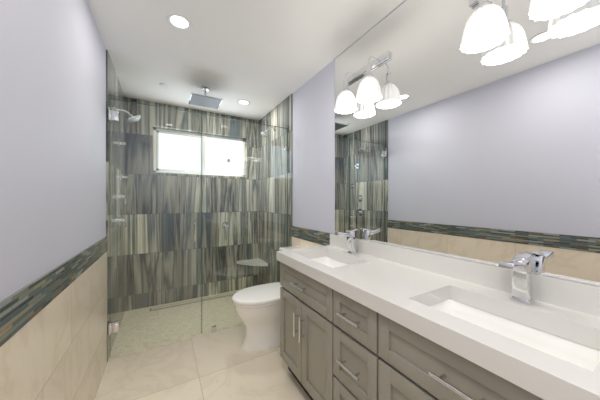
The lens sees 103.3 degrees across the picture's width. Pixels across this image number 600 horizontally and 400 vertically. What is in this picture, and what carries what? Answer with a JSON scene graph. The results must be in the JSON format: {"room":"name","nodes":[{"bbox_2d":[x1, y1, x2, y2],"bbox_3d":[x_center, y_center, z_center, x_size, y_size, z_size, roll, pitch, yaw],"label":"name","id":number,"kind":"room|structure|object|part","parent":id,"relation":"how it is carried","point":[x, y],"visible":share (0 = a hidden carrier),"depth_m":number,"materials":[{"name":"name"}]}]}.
{"room":"bathroom","nodes":[
{"label":"bathroom","id":0,"kind":"room"},
{"bbox_2d":[0,0,124,361],"bbox_3d":[-0.978,0.043,0.810,0.130,2.440,4.280,0,0,-30],"label":"wall","id":1,"kind":"structure","parent":0,"point":[52,134],"depth_m":1.00,"materials":[{"name":"paint"}]},
{"bbox_2d":[0,252,106,399],"bbox_3d":[-0.685,0.828,0.419,0.008,0.870,3.310,0,0,-30],"label":"wainscot","id":2,"kind":"structure","parent":1,"relation":"attached to","point":[55,348],"depth_m":1.05,"materials":[{"name":"beige tile"}]},
{"bbox_2d":[0,236,107,346],"bbox_3d":[-0.684,0.336,0.420,0.010,0.115,3.310,0,0,-30],"label":"tile border","id":3,"kind":"object","parent":1,"relation":"attached to","point":[22,307],"depth_m":0.85,"materials":[{"name":"tile"}]},
{"bbox_2d":[118,191,126,203],"bbox_3d":[-1.752,-0.032,2.349,0.061,0.130,0.119,0,0,-30],"label":"valve","id":4,"kind":"object","parent":1,"relation":"attached to","point":[123,196],"depth_m":2.33,"materials":[{"name":"silver metal"}]},
{"bbox_2d":[118,214,126,226],"bbox_3d":[-1.752,0.198,2.349,0.061,0.130,0.119,0,0,-30],"label":"valve","id":5,"kind":"object","parent":1,"relation":"attached to","point":[122,220],"depth_m":2.33,"materials":[{"name":"silver metal"}]},
{"bbox_2d":[115,106,140,122],"bbox_3d":[-1.608,-0.795,2.230,0.192,0.125,0.130,0,0,-30],"label":"shower head","id":6,"kind":"object","parent":1,"relation":"attached to","point":[131,118],"depth_m":2.21,"materials":[{"name":"silver metal"}]},
{"bbox_2d":[125,97,258,310],"bbox_3d":[-1.335,0.043,3.166,1.860,2.440,0.160,0,0,-30],"label":"wall","id":7,"kind":"structure","parent":0,"point":[200,241],"depth_m":3.00,"materials":[{"name":"tile"}]},
{"bbox_2d":[153,127,244,176],"bbox_3d":[-1.309,-0.617,3.201,1.140,0.560,0.056,0,0,-30],"label":"window","id":8,"kind":"structure","parent":7,"relation":"in","point":[165,157],"depth_m":3.17,"materials":[{"name":"white glass"}]},
{"bbox_2d":[156,172,242,176],"bbox_3d":[-1.280,-0.340,3.150,1.140,0.006,0.073,0,0,-30],"label":"window sill","id":9,"kind":"structure","parent":7,"relation":"in","point":[198,174],"depth_m":3.09,"materials":[{"name":"white"}]},
{"bbox_2d":[222,222,227,239],"bbox_3d":[-1.010,0.411,3.223,0.089,0.245,0.064,0,0,-30],"label":"valve","id":10,"kind":"object","parent":7,"relation":"attached to","point":[225,225],"depth_m":3.20,"materials":[{"name":"silver metal"}]},
{"bbox_2d":[237,258,267,265],"bbox_3d":[-0.662,0.868,3.269,0.330,0.040,0.330,0,0,-30],"label":"shelf","id":11,"kind":"object","parent":7,"relation":"attached to","point":[256,262],"depth_m":3.26,"materials":[{"name":"white stone"}]},
{"bbox_2d":[94,324,310,399],"bbox_3d":[-0.228,1.303,1.242,1.860,0.080,4.520,0,0,-30],"label":"floor","id":12,"kind":"structure","parent":0,"point":[220,365],"depth_m":1.73,"materials":[{"name":"tile"}]},
{"bbox_2d":[108,289,243,359],"bbox_3d":[-1.060,1.261,2.687,1.600,0.004,0.945,0,0,-30],"label":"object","id":13,"kind":"structure","parent":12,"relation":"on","point":[221,313],"depth_m":2.43,"materials":[{"name":"beige tile"}]},
{"bbox_2d":[149,292,235,311],"bbox_3d":[-1.295,1.256,2.976,1.000,0.006,0.080,0,0,-30],"label":"linear drain","id":14,"kind":"object","parent":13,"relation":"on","point":[177,304],"depth_m":2.92,"materials":[{"name":"silver metal"}]},
{"bbox_2d":[232,246,300,350],"bbox_3d":[-0.254,0.871,2.173,0.728,0.785,0.410,0,0,-30],"label":"toilet","id":15,"kind":"object","parent":12,"relation":"on","point":[257,308],"visible":0.58,"depth_m":2.02,"materials":[{"name":"white ceramic"}]},
{"bbox_2d":[276,257,551,399],"bbox_3d":[0.509,0.850,1.054,0.524,0.826,1.860,0,0,-30],"label":"bathroom vanity","id":16,"kind":"object","parent":12,"relation":"on","point":[360,319],"depth_m":1.02,"materials":[{"name":"grey wood"}]},
{"bbox_2d":[276,245,599,399],"bbox_3d":[0.516,0.404,1.058,0.508,0.062,1.884,0,0,-30],"label":"countertop","id":17,"kind":"structure","parent":16,"relation":"on","point":[403,292],"depth_m":0.81,"materials":[{"name":"white stone"}]},
{"bbox_2d":[312,253,351,264],"bbox_3d":[0.191,0.481,1.581,0.309,0.117,0.474,0,0,-30],"label":"sink","id":18,"kind":"object","parent":17,"relation":"in","point":[324,259],"depth_m":1.79,"materials":[{"name":"white ceramic"}]},
{"bbox_2d":[332,229,357,252],"bbox_3d":[0.324,0.287,1.657,0.177,0.172,0.056,0,0,-30],"label":"faucet","id":19,"kind":"object","parent":17,"relation":"on","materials":[{"name":"silver metal"}]},
{"bbox_2d":[428,297,599,368],"bbox_3d":[0.650,0.481,0.783,0.309,0.117,0.474,0,0,-30],"label":"sink","id":20,"kind":"object","parent":17,"relation":"in","point":[586,353],"depth_m":0.82,"materials":[{"name":"white ceramic"}]},
{"bbox_2d":[496,253,535,304],"bbox_3d":[0.783,0.287,0.860,0.177,0.172,0.056,0,0,-30],"label":"faucet","id":21,"kind":"object","parent":17,"relation":"on","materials":[{"name":"silver metal"}]},
{"bbox_2d":[87,0,404,120],"bbox_3d":[-0.228,-1.217,1.242,1.860,0.080,4.520,0,0,-30],"label":"ceiling","id":22,"kind":"structure","parent":0,"point":[264,57],"depth_m":1.79,"materials":[{"name":"paint"}]},
{"bbox_2d":[159,83,169,87],"bbox_3d":[-1.381,-1.174,2.424,0.096,0.006,0.096,0,0,-30],"label":"ceiling vent","id":23,"kind":"object","parent":22,"relation":"in","point":[164,85],"visible":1,"depth_m":2.42,"materials":[{"name":"white"}]},
{"bbox_2d":[166,13,191,30],"bbox_3d":[-0.793,-1.173,1.562,0.156,0.006,0.156,0,0,-30],"label":"recessed light","id":24,"kind":"object","parent":22,"relation":"in","point":[179,21],"visible":1,"depth_m":1.56,"materials":[{"name":"white plastic"}]},
{"bbox_2d":[188,87,222,108],"bbox_3d":[-0.996,-1.105,2.496,0.300,0.142,0.300,0,0,-30],"label":"shower head","id":25,"kind":"structure","parent":22,"relation":"attached to","point":[202,100],"depth_m":2.48},
{"bbox_2d":[237,100,249,104],"bbox_3d":[-0.675,-1.173,2.842,0.156,0.006,0.156,0,0,-30],"label":"recessed light","id":26,"kind":"object","parent":22,"relation":"in","point":[243,102],"visible":1,"depth_m":2.85,"materials":[{"name":"white plastic"}]},
{"bbox_2d":[259,0,405,284],"bbox_3d":[0.522,0.043,1.673,0.130,2.440,4.280,0,0,-30],"label":"wall","id":27,"kind":"structure","parent":0,"point":[313,152],"depth_m":2.48,"materials":[{"name":"paint"}]},
{"bbox_2d":[108,98,287,334],"bbox_3d":[-0.829,0.220,2.285,1.598,2.075,0.084,0,0,-30],"label":"hardware piece","id":28,"kind":"object","parent":27,"relation":"attached to","point":[113,115],"visible":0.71,"depth_m":2.05,"materials":[{"name":"silver metal"}]},
{"bbox_2d":[110,99,200,354],"bbox_3d":[-1.223,0.217,2.065,0.680,2.068,0.010,0,0,-30],"label":"shower glass door","id":29,"kind":"structure","parent":28,"relation":"attached to","point":[151,227],"depth_m":2.05,"materials":[{"name":"clear glass"}]},
{"bbox_2d":[202,114,287,332],"bbox_3d":[-0.533,0.220,2.462,0.904,2.074,0.010,0,0,-30],"label":"glass","id":30,"kind":"object","parent":28,"relation":"attached to","point":[241,213],"visible":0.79,"depth_m":2.42,"materials":[{"name":"clear glass"}]},
{"bbox_2d":[261,127,275,137],"bbox_3d":[-0.395,-0.860,2.945,0.189,0.154,0.100,0,0,-30],"label":"shower head","id":31,"kind":"object","parent":27,"relation":"attached to","point":[265,133],"depth_m":2.93,"materials":[{"name":"silver metal"}]},
{"bbox_2d":[292,237,323,247],"bbox_3d":[0.089,0.828,2.307,0.008,0.870,0.708,0,0,-30],"label":"wainscot","id":32,"kind":"structure","parent":27,"relation":"attached to","point":[301,243],"depth_m":2.41,"materials":[{"name":"beige tile"}]},
{"bbox_2d":[292,226,331,245],"bbox_3d":[0.098,0.336,2.289,0.010,0.115,0.750,0,0,-30],"label":"tile border","id":33,"kind":"object","parent":27,"relation":"attached to","point":[318,237],"depth_m":2.26,"materials":[{"name":"tile"}]},
{"bbox_2d":[330,234,599,316],"bbox_3d":[0.728,0.325,1.180,0.020,0.095,1.884,0,0,-30],"label":"backsplash","id":34,"kind":"structure","parent":27,"relation":"attached to","point":[585,297],"depth_m":1.04,"materials":[{"name":"white stone"}]},
{"bbox_2d":[335,0,599,285],"bbox_3d":[0.747,-0.443,1.161,0.008,1.439,1.832,0,0,-30],"label":"mirror","id":35,"kind":"object","parent":27,"relation":"attached to","point":[445,145],"visible":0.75,"depth_m":1.07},
{"bbox_2d":[335,51,389,113],"bbox_3d":[0.386,-0.789,1.606,0.173,0.283,0.400,0,0,-30],"label":"sconce","id":36,"kind":"object","parent":35,"relation":"attached to","point":[369,90],"visible":1,"depth_m":1.58,"materials":[{"name":"white glass"}]},
{"bbox_3d":[0.382,-0.713,1.604,0.164,0.130,0.384,0,0,-30],"label":"lamp shade","id":37,"kind":"part","parent":36,"relation":"part of","materials":[{"name":"white glass"}]},
{"bbox_2d":[460,0,588,53],"bbox_3d":[0.807,-0.789,0.874,0.173,0.283,0.400,0,0,-30],"label":"sconce","id":38,"kind":"object","parent":35,"relation":"attached to","point":[486,27],"visible":1,"depth_m":0.92,"materials":[{"name":"white glass"}]}
]}

